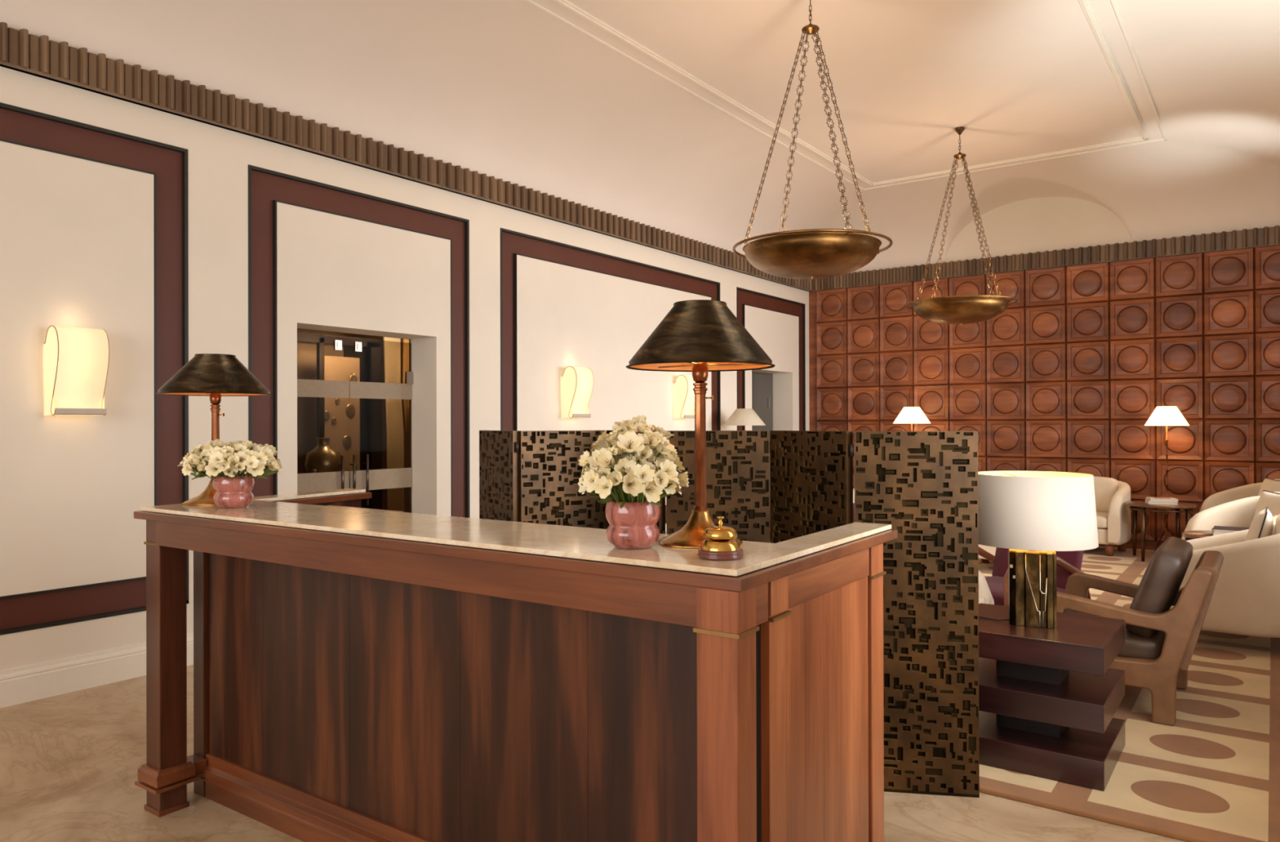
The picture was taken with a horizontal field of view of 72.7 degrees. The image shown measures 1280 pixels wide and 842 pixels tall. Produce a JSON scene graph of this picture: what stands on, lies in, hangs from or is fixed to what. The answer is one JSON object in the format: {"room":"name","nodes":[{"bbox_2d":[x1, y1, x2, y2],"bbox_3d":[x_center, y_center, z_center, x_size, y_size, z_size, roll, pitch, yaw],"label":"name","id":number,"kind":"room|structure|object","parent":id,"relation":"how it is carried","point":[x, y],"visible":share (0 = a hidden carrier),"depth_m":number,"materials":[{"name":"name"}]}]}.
{"room":"hotel lobby","nodes":[
{"label":"hotel lobby","id":0,"kind":"room"},
{"bbox_2d":[297,328,411,512],"bbox_3d":[-2.697,0.077,8.025,2.190,2.900,4.000,0,0,36],"label":"wall","id":1,"kind":"structure","parent":0,"point":[406,490],"depth_m":9.55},
{"bbox_2d":[402,338,408,431],"bbox_3d":[-2.443,-0.431,9.151,0.028,1.081,0.128,0,0,36],"label":"curtain","id":2,"kind":"object","parent":1,"relation":"hanging from","point":[406,345],"visible":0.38,"depth_m":9.12,"materials":[{"name":"brown fabric"}]},
{"bbox_2d":[0,66,809,670],"bbox_3d":[-2.133,-0.838,6.675,0.320,4.720,15.280,0,0,36],"label":"wall","id":3,"kind":"structure","parent":0,"point":[77,239],"depth_m":5.62,"materials":[{"name":"paint"}]},
{"bbox_2d":[43,324,109,415],"bbox_3d":[-3.138,-0.275,4.847,0.195,0.492,0.258,0,0,36],"label":"wall sconce","id":4,"kind":"object","parent":3,"relation":"attached to","point":[82,354],"visible":1,"depth_m":4.79,"materials":[{"name":"white glass"}]},
{"bbox_2d":[0,102,188,635],"bbox_3d":[-4.001,-0.280,3.863,0.042,2.840,3.936,0,0,36],"label":"trim","id":5,"kind":"structure","parent":3,"relation":"attached to","point":[167,163],"depth_m":5.28,"materials":[{"name":"red paint"}]},
{"bbox_2d":[0,632,193,707],"bbox_3d":[-2.002,1.426,6.541,0.032,0.190,15.220,0,0,36],"label":"baseboard","id":6,"kind":"structure","parent":3,"relation":"attached to","point":[18,685],"depth_m":4.89,"materials":[{"name":"white paint"}]},
{"bbox_2d":[297,332,413,505],"bbox_3d":[-2.248,0.432,6.723,0.060,2.160,1.247,0,0,36],"label":"door","id":7,"kind":"structure","parent":3,"relation":"in","point":[368,479],"depth_m":6.78,"materials":[{"name":"clear glass"}]},
{"bbox_2d":[248,164,470,517],"bbox_3d":[-2.032,-0.089,6.565,0.042,3.220,1.960,0,0,36],"label":"trim","id":8,"kind":"structure","parent":3,"relation":"attached to","point":[266,187],"depth_m":6.22,"materials":[{"name":"red paint"}]},
{"bbox_2d":[0,22,812,291],"bbox_3d":[-1.975,-1.999,6.560,0.078,0.212,15.280,0,0,36],"label":"trim","id":9,"kind":"structure","parent":3,"relation":"attached to","point":[22,51],"depth_m":6.08,"materials":[{"name":"brown wood"}]},
{"bbox_2d":[560,365,593,417],"bbox_3d":[-0.598,-0.274,8.335,0.195,0.492,0.258,0,0,36],"label":"wall sconce","id":10,"kind":"object","parent":3,"relation":"attached to","point":[576,382],"visible":1,"depth_m":8.26,"materials":[{"name":"white glass"}]},
{"bbox_2d":[500,227,720,523],"bbox_3d":[-0.134,-0.278,9.173,0.042,2.840,3.757,0,0,36],"label":"trim","id":11,"kind":"structure","parent":3,"relation":"attached to","point":[513,243],"depth_m":8.12,"materials":[{"name":"red paint"}]},
{"bbox_2d":[673,374,695,418],"bbox_3d":[0.532,-0.274,9.887,0.195,0.492,0.258,0,0,36],"label":"wall sconce","id":12,"kind":"object","parent":3,"relation":"attached to","point":[683,392],"visible":0.73,"depth_m":9.80,"materials":[{"name":"white glass"}]},
{"bbox_2d":[751,371,773,528],"bbox_3d":[1.567,0.422,11.988,0.067,2.205,1.187,0,0,36],"label":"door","id":13,"kind":"structure","parent":3,"relation":"in","point":[762,382],"depth_m":12.24,"materials":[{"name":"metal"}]},
{"bbox_2d":[736,286,805,430],"bbox_3d":[1.799,-0.087,11.827,0.042,3.220,1.990,0,0,36],"label":"trim","id":14,"kind":"structure","parent":3,"relation":"attached to","point":[744,296],"depth_m":11.97,"materials":[{"name":"red paint"}]},
{"bbox_2d":[0,528,1189,841],"bbox_3d":[-0.314,1.564,5.411,8.690,0.100,15.780,0,0,36],"label":"floor","id":15,"kind":"structure","parent":0,"point":[70,762],"depth_m":3.45,"materials":[{"name":"stone"}]},
{"bbox_2d":[297,332,382,509],"bbox_3d":[-3.160,0.349,8.573,0.416,2.360,1.180,0,0,36],"label":"display cabinet","id":16,"kind":"object","parent":15,"relation":"on","point":[310,357],"depth_m":8.67,"materials":[{"name":"dark wood"},{"name":"bronze"},{"name":"glass"}]},
{"bbox_2d":[304,437,341,472],"bbox_3d":[-2.987,0.368,8.212,0.340,0.420,0.340,0,0,36],"label":"jar","id":17,"kind":"object","parent":16,"relation":"on","point":[322,458],"visible":0.8,"depth_m":8.10,"materials":[{"name":"metal"}]},
{"bbox_2d":[383,336,404,511],"bbox_3d":[-2.560,0.263,9.055,0.036,2.471,0.262,0,0,36],"label":"curtain","id":18,"kind":"object","parent":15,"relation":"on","point":[392,349],"visible":0.57,"depth_m":9.04,"materials":[{"name":"brown fabric"}]},
{"bbox_2d":[133,492,897,841],"bbox_3d":[-0.615,0.921,3.107,2.817,1.176,1.139,0,0,35],"label":"reception desk","id":19,"kind":"object","parent":15,"relation":"on","point":[348,686],"visible":0.88,"depth_m":2.58,"materials":[{"name":"brown wood"}]},
{"bbox_2d":[140,488,891,576],"bbox_3d":[-0.618,0.338,3.124,2.756,0.014,1.071,0,0,35],"label":"countertop","id":20,"kind":"structure","parent":19,"relation":"on","point":[559,540],"depth_m":2.56,"materials":[{"name":"beige stone"}]},
{"bbox_2d":[155,353,271,505],"bbox_3d":[-1.737,0.031,3.560,0.430,0.609,0.430,0,0,7],"label":"table lamp","id":21,"kind":"object","parent":20,"relation":"on","point":[215,375],"visible":0.91,"depth_m":3.47,"materials":[{"name":"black metal"}]},
{"bbox_2d":[209,392,221,404],"bbox_3d":[-1.738,-0.094,3.560,0.043,0.054,0.043,0,0,7],"label":"socket","id":22,"kind":"object","parent":21,"relation":"attached to","point":[215,397],"depth_m":3.54,"materials":[{"name":"orange metal"}]},
{"bbox_2d":[212,473,254,507],"bbox_3d":[-1.575,0.272,3.373,0.148,0.126,0.148,0,0,36],"label":"flower vase","id":23,"kind":"object","parent":20,"relation":"on","point":[230,493],"visible":0.87,"depth_m":3.32,"materials":[{"name":"pink ceramic"}]},
{"bbox_2d":[177,438,282,481],"bbox_3d":[-1.573,0.165,3.367,0.375,0.196,0.380,0,0,36],"label":"flower bouquet","id":24,"kind":"object","parent":23,"relation":"in","point":[216,457],"visible":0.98,"depth_m":3.28,"materials":[{"name":"white plant"}]},
{"bbox_2d":[604,497,661,549],"bbox_3d":[-0.018,0.266,2.258,0.145,0.123,0.145,0,0,36],"label":"flower vase","id":25,"kind":"object","parent":20,"relation":"on","point":[633,526],"visible":0.86,"depth_m":2.20,"materials":[{"name":"pink ceramic"}]},
{"bbox_2d":[577,413,688,508],"bbox_3d":[-0.024,0.120,2.261,0.298,0.275,0.300,0,0,36],"label":"flower bouquet","id":26,"kind":"object","parent":25,"relation":"in","point":[637,458],"visible":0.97,"depth_m":2.18,"materials":[{"name":"white plant"}]},
{"bbox_2d":[626,299,775,548],"bbox_3d":[0.162,0.004,2.337,0.400,0.647,0.400,0,0,7],"label":"table lamp","id":27,"kind":"object","parent":20,"relation":"on","point":[700,337],"visible":0.95,"depth_m":2.26,"materials":[{"name":"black metal"}]},
{"bbox_2d":[692,362,707,382],"bbox_3d":[0.162,-0.130,2.338,0.043,0.054,0.043,0,0,7],"label":"socket","id":28,"kind":"object","parent":27,"relation":"attached to","point":[700,370],"depth_m":2.32,"materials":[{"name":"orange metal"}]},
{"bbox_2d":[697,515,742,560],"bbox_3d":[0.192,0.277,2.080,0.108,0.099,0.108,0,0,36],"label":"bell","id":29,"kind":"object","parent":20,"relation":"on","point":[720,544],"visible":1,"depth_m":2.04,"materials":[{"name":"gold metal"}]},
{"bbox_2d":[479,430,979,797],"bbox_3d":[0.256,0.777,4.051,2.470,1.464,0.417,0,0,23],"label":"folding screen","id":30,"kind":"object","parent":15,"relation":"on","point":[923,484],"visible":0.35,"depth_m":3.54,"materials":[{"name":"brown metal"}]},
{"bbox_2d":[723,408,765,430],"bbox_3d":[1.247,0.689,10.373,0.502,1.671,0.502,0,0,36],"label":"floor lamp","id":31,"kind":"object","parent":15,"relation":"on","point":[740,416],"visible":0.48,"depth_m":10.23,"materials":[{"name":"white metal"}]},
{"bbox_2d":[978,547,1279,841],"bbox_3d":[2.733,1.498,7.355,5.150,0.021,7.790,0,0,36],"label":"area rug","id":32,"kind":"object","parent":15,"relation":"on","point":[1213,775],"visible":0.14,"depth_m":3.83,"materials":[{"name":"beige carpet"}]},
{"bbox_2d":[853,502,854,522],"bbox_3d":[1.512,1.074,6.750,0.713,0.825,0.814,0,0,30],"label":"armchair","id":33,"kind":"object","parent":32,"relation":"on","point":[853,503],"visible":0.02,"depth_m":6.98,"materials":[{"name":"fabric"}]},
{"bbox_2d":[853,487,854,502],"bbox_3d":[3.073,1.053,10.500,0.860,0.880,0.846,0,0,36],"label":"tub chair","id":34,"kind":"object","parent":32,"relation":"on","point":[854,487],"visible":0.02,"depth_m":10.42,"materials":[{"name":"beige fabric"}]},
{"bbox_2d":[893,406,930,431],"bbox_3d":[3.573,0.657,11.426,0.472,1.679,0.472,0,0,36],"label":"floor lamp","id":35,"kind":"object","parent":32,"relation":"on","point":[908,415],"visible":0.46,"depth_m":11.29,"materials":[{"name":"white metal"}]},
{"bbox_2d":[978,570,994,604],"bbox_3d":[1.611,1.114,5.259,0.786,0.740,0.840,0,0,39],"label":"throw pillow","id":36,"kind":"object","parent":32,"relation":"on","point":[985,596],"visible":0.02,"depth_m":5.29,"materials":[{"name":"beige fabric"}]},
{"bbox_2d":[978,596,986,603],"bbox_3d":[1.669,1.119,5.212,0.637,0.153,0.618,0,0,39],"label":"seat cushion","id":37,"kind":"object","parent":36,"relation":"on","point":[981,599],"depth_m":5.20,"materials":[{"name":"beige fabric"}]},
{"bbox_2d":[978,543,995,563],"bbox_3d":[3.737,1.067,8.779,0.860,0.840,0.846,0,0,36],"label":"tub chair","id":38,"kind":"object","parent":32,"relation":"on","point":[991,549],"visible":0.02,"depth_m":8.54,"materials":[{"name":"beige fabric"}]},
{"bbox_2d":[978,546,1090,605],"bbox_3d":[2.416,1.069,5.740,0.814,0.825,0.713,0,0,-28],"label":"armchair","id":39,"kind":"object","parent":32,"relation":"on","point":[1068,562],"visible":0.19,"depth_m":5.63,"materials":[{"name":"fabric"}]},
{"bbox_2d":[985,575,1065,605],"bbox_3d":[2.374,1.145,5.717,0.610,0.160,0.610,0,0,-28],"label":"seat cushion","id":40,"kind":"object","parent":39,"relation":"on","point":[995,583],"depth_m":5.60,"materials":[{"name":"fabric"}]},
{"bbox_2d":[978,602,1124,791],"bbox_3d":[1.779,1.195,3.915,0.638,0.574,0.615,0,0,36],"label":"side table","id":41,"kind":"object","parent":32,"relation":"on","point":[1049,698],"visible":0.76,"depth_m":3.69,"materials":[{"name":"brown wood"}]},
{"bbox_2d":[977,470,1098,628],"bbox_3d":[1.740,0.573,3.904,0.564,0.672,0.526,0,0,23],"label":"table lamp","id":42,"kind":"object","parent":41,"relation":"on","point":[1034,515],"visible":0.92,"depth_m":3.73,"materials":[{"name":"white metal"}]},
{"bbox_2d":[1093,475,1130,555],"bbox_3d":[5.156,1.066,9.997,0.840,0.840,0.806,0,0,43],"label":"tub chair","id":43,"kind":"object","parent":32,"relation":"on","point":[1113,514],"visible":0.47,"depth_m":9.59,"materials":[{"name":"beige fabric"}]},
{"bbox_2d":[1096,511,1108,528],"bbox_3d":[5.106,1.121,9.943,0.618,0.153,0.657,0,0,43],"label":"seat cushion","id":44,"kind":"object","parent":43,"relation":"on","point":[1102,517],"depth_m":9.56,"materials":[{"name":"beige fabric"}]},
{"bbox_2d":[1093,475,1118,512],"bbox_3d":[5.294,0.861,10.146,0.534,0.429,0.170,0,0,43],"label":"cushion","id":45,"kind":"object","parent":43,"relation":"on","point":[1105,487],"depth_m":10.00,"materials":[{"name":"beige fabric"}]},
{"bbox_2d":[1056,536,1223,725],"bbox_3d":[2.633,1.053,4.669,0.811,0.858,0.792,0,0,36],"label":"leather armchair","id":46,"kind":"object","parent":32,"relation":"on","point":[1156,654],"visible":0.73,"depth_m":4.32,"materials":[{"name":"wood"},{"name":"dark brown leather"}]},
{"bbox_2d":[1064,608,1165,658],"bbox_3d":[2.556,1.155,4.726,0.595,0.174,0.635,0,0,36],"label":"seat cushion","id":47,"kind":"object","parent":46,"relation":"on","point":[1140,643],"depth_m":4.38,"materials":[{"name":"brown leather"}]},
{"bbox_2d":[1125,536,1192,637],"bbox_3d":[2.744,0.868,4.589,0.267,0.489,0.622,0,0,36],"label":"cushion","id":48,"kind":"object","parent":46,"relation":"on","point":[1157,590],"depth_m":4.35,"materials":[{"name":"brown leather"}]},
{"bbox_2d":[1124,500,1197,560],"bbox_3d":[5.592,1.183,9.337,0.670,0.600,0.670,0,0,36],"label":"round side table","id":49,"kind":"object","parent":32,"relation":"on","point":[1188,507],"visible":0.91,"depth_m":9.20,"materials":[{"name":"brown wood"}]},
{"bbox_2d":[1145,498,1177,504],"bbox_3d":[5.575,0.865,9.300,0.270,0.036,0.220,0,0,22],"label":"book","id":50,"kind":"object","parent":49,"relation":"on","point":[1157,502],"visible":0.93,"depth_m":9.21,"materials":[{"name":"white paper"}]},
{"bbox_2d":[1146,497,1178,501],"bbox_3d":[5.582,0.835,9.301,0.260,0.023,0.210,0,0,19],"label":"book","id":51,"kind":"object","parent":50,"relation":"on","point":[1165,499],"visible":1,"depth_m":9.24,"materials":[{"name":"beige paper"}]},
{"bbox_2d":[1144,405,1189,551],"bbox_3d":[5.897,0.661,9.734,0.432,1.649,0.432,0,0,36],"label":"floor lamp","id":52,"kind":"object","parent":32,"relation":"on","point":[1166,415],"visible":0.9,"depth_m":9.64,"materials":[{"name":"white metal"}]},
{"bbox_2d":[1182,529,1213,540],"bbox_3d":[4.351,1.165,6.529,0.480,0.630,0.480,0,0,36],"label":"round side table","id":53,"kind":"object","parent":32,"relation":"on","point":[1188,535],"visible":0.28,"depth_m":6.56,"materials":[{"name":"brown wood"}]},
{"bbox_2d":[1211,528,1228,535],"bbox_3d":[4.416,0.832,6.433,0.300,0.035,0.230,0,0,30],"label":"book","id":54,"kind":"object","parent":53,"relation":"on","point":[1214,533],"visible":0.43,"depth_m":6.40,"materials":[{"name":"white paper"}]},
{"bbox_2d":[1213,525,1249,532],"bbox_3d":[4.430,0.805,6.435,0.310,0.018,0.240,0,0,36],"label":"book","id":55,"kind":"object","parent":54,"relation":"on","point":[1216,528],"visible":0.68,"depth_m":6.43,"materials":[{"name":"paper"}]},
{"bbox_2d":[1169,513,1279,637],"bbox_3d":[4.026,1.039,5.851,0.966,0.880,0.860,0,0,36],"label":"sofa","id":56,"kind":"object","parent":32,"relation":"on","point":[1245,600],"visible":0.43,"depth_m":5.49,"materials":[{"name":"beige fabric"}]},
{"bbox_2d":[1244,506,1273,541],"bbox_3d":[4.120,0.802,5.807,0.175,0.433,0.446,0,0,36],"label":"throw pillow","id":57,"kind":"object","parent":56,"relation":"on","point":[1262,524],"visible":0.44,"depth_m":5.64,"materials":[{"name":"beige fabric"}]},
{"bbox_2d":[1275,513,1279,533],"bbox_3d":[4.254,0.833,5.685,0.170,0.469,0.554,0,0,36],"label":"pillow","id":58,"kind":"object","parent":56,"relation":"on","point":[1277,521],"depth_m":5.56,"materials":[{"name":"beige fabric"}]},
{"bbox_2d":[1181,491,1279,540],"bbox_3d":[5.092,1.029,7.077,0.866,0.900,0.900,0,0,5],"label":"tub chair","id":59,"kind":"object","parent":32,"relation":"on","point":[1241,512],"visible":0.06,"depth_m":7.42,"materials":[{"name":"beige fabric"}]},
{"bbox_2d":[1253,489,1279,516],"bbox_3d":[5.142,0.793,7.074,0.175,0.433,0.446,0,0,7],"label":"throw pillow","id":60,"kind":"object","parent":59,"relation":"on","point":[1271,500],"visible":0.42,"depth_m":7.08,"materials":[{"name":"beige fabric"}]},
{"bbox_2d":[1199,478,1279,511],"bbox_3d":[6.262,1.030,8.699,0.866,0.900,0.900,0,0,7],"label":"tub chair","id":61,"kind":"object","parent":32,"relation":"on","point":[1253,489],"visible":0.09,"depth_m":9.06,"materials":[{"name":"beige fabric"}]},
{"bbox_2d":[1257,477,1279,495],"bbox_3d":[6.308,0.793,8.692,0.176,0.433,0.447,0,0,11],"label":"throw pillow","id":62,"kind":"object","parent":61,"relation":"on","point":[1268,484],"visible":0.38,"depth_m":8.70,"materials":[{"name":"beige fabric"}]},
{"bbox_2d":[0,0,1279,272],"bbox_3d":[0.454,-2.475,4.792,6.090,0.730,15.280,0,0,36],"label":"ceiling","id":63,"kind":"structure","parent":0,"point":[506,90],"depth_m":7.12,"materials":[{"name":"paint"}]},
{"bbox_2d":[732,0,893,279],"bbox_3d":[1.122,-1.881,5.715,1.029,1.917,1.029,0,0,27],"label":"pendant","id":64,"kind":"object","parent":63,"relation":"hanging from","point":[811,254],"visible":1,"depth_m":5.47,"materials":[{"name":"gold metal"}]},
{"bbox_2d":[524,0,1167,191],"bbox_3d":[0.415,-2.832,4.741,2.894,0.036,11.952,0,0,36],"label":"trim","id":65,"kind":"structure","parent":63,"relation":"attached to","point":[1086,5],"depth_m":7.51,"materials":[{"name":"white paint"}]},
{"bbox_2d":[905,126,1017,325],"bbox_3d":[3.106,-1.880,8.439,1.029,1.917,1.029,0,0,29],"label":"pendant","id":66,"kind":"object","parent":63,"relation":"hanging from","point":[966,308],"visible":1,"depth_m":8.21,"materials":[{"name":"gold metal"}]},
{"bbox_2d":[944,196,1132,262],"bbox_3d":[4.974,-0.837,11.074,6.590,4.700,0.200,0,0,36],"label":"wall","id":67,"kind":"structure","parent":0,"point":[1033,225],"depth_m":10.92,"materials":[{"name":"paint"}]},
{"bbox_2d":[808,244,1279,550],"bbox_3d":[4.939,-0.197,10.936,6.088,3.418,0.064,0,0,36],"label":"wall panel","id":68,"kind":"object","parent":67,"relation":"attached to","point":[1070,376],"visible":0.66,"depth_m":10.53,"materials":[{"name":"brown wood"}]},
{"bbox_2d":[811,225,1279,291],"bbox_3d":[4.929,-2.008,10.935,6.090,0.212,0.078,0,0,36],"label":"trim","id":69,"kind":"structure","parent":67,"relation":"attached to","point":[1266,236],"depth_m":10.69,"materials":[{"name":"brown wood"}]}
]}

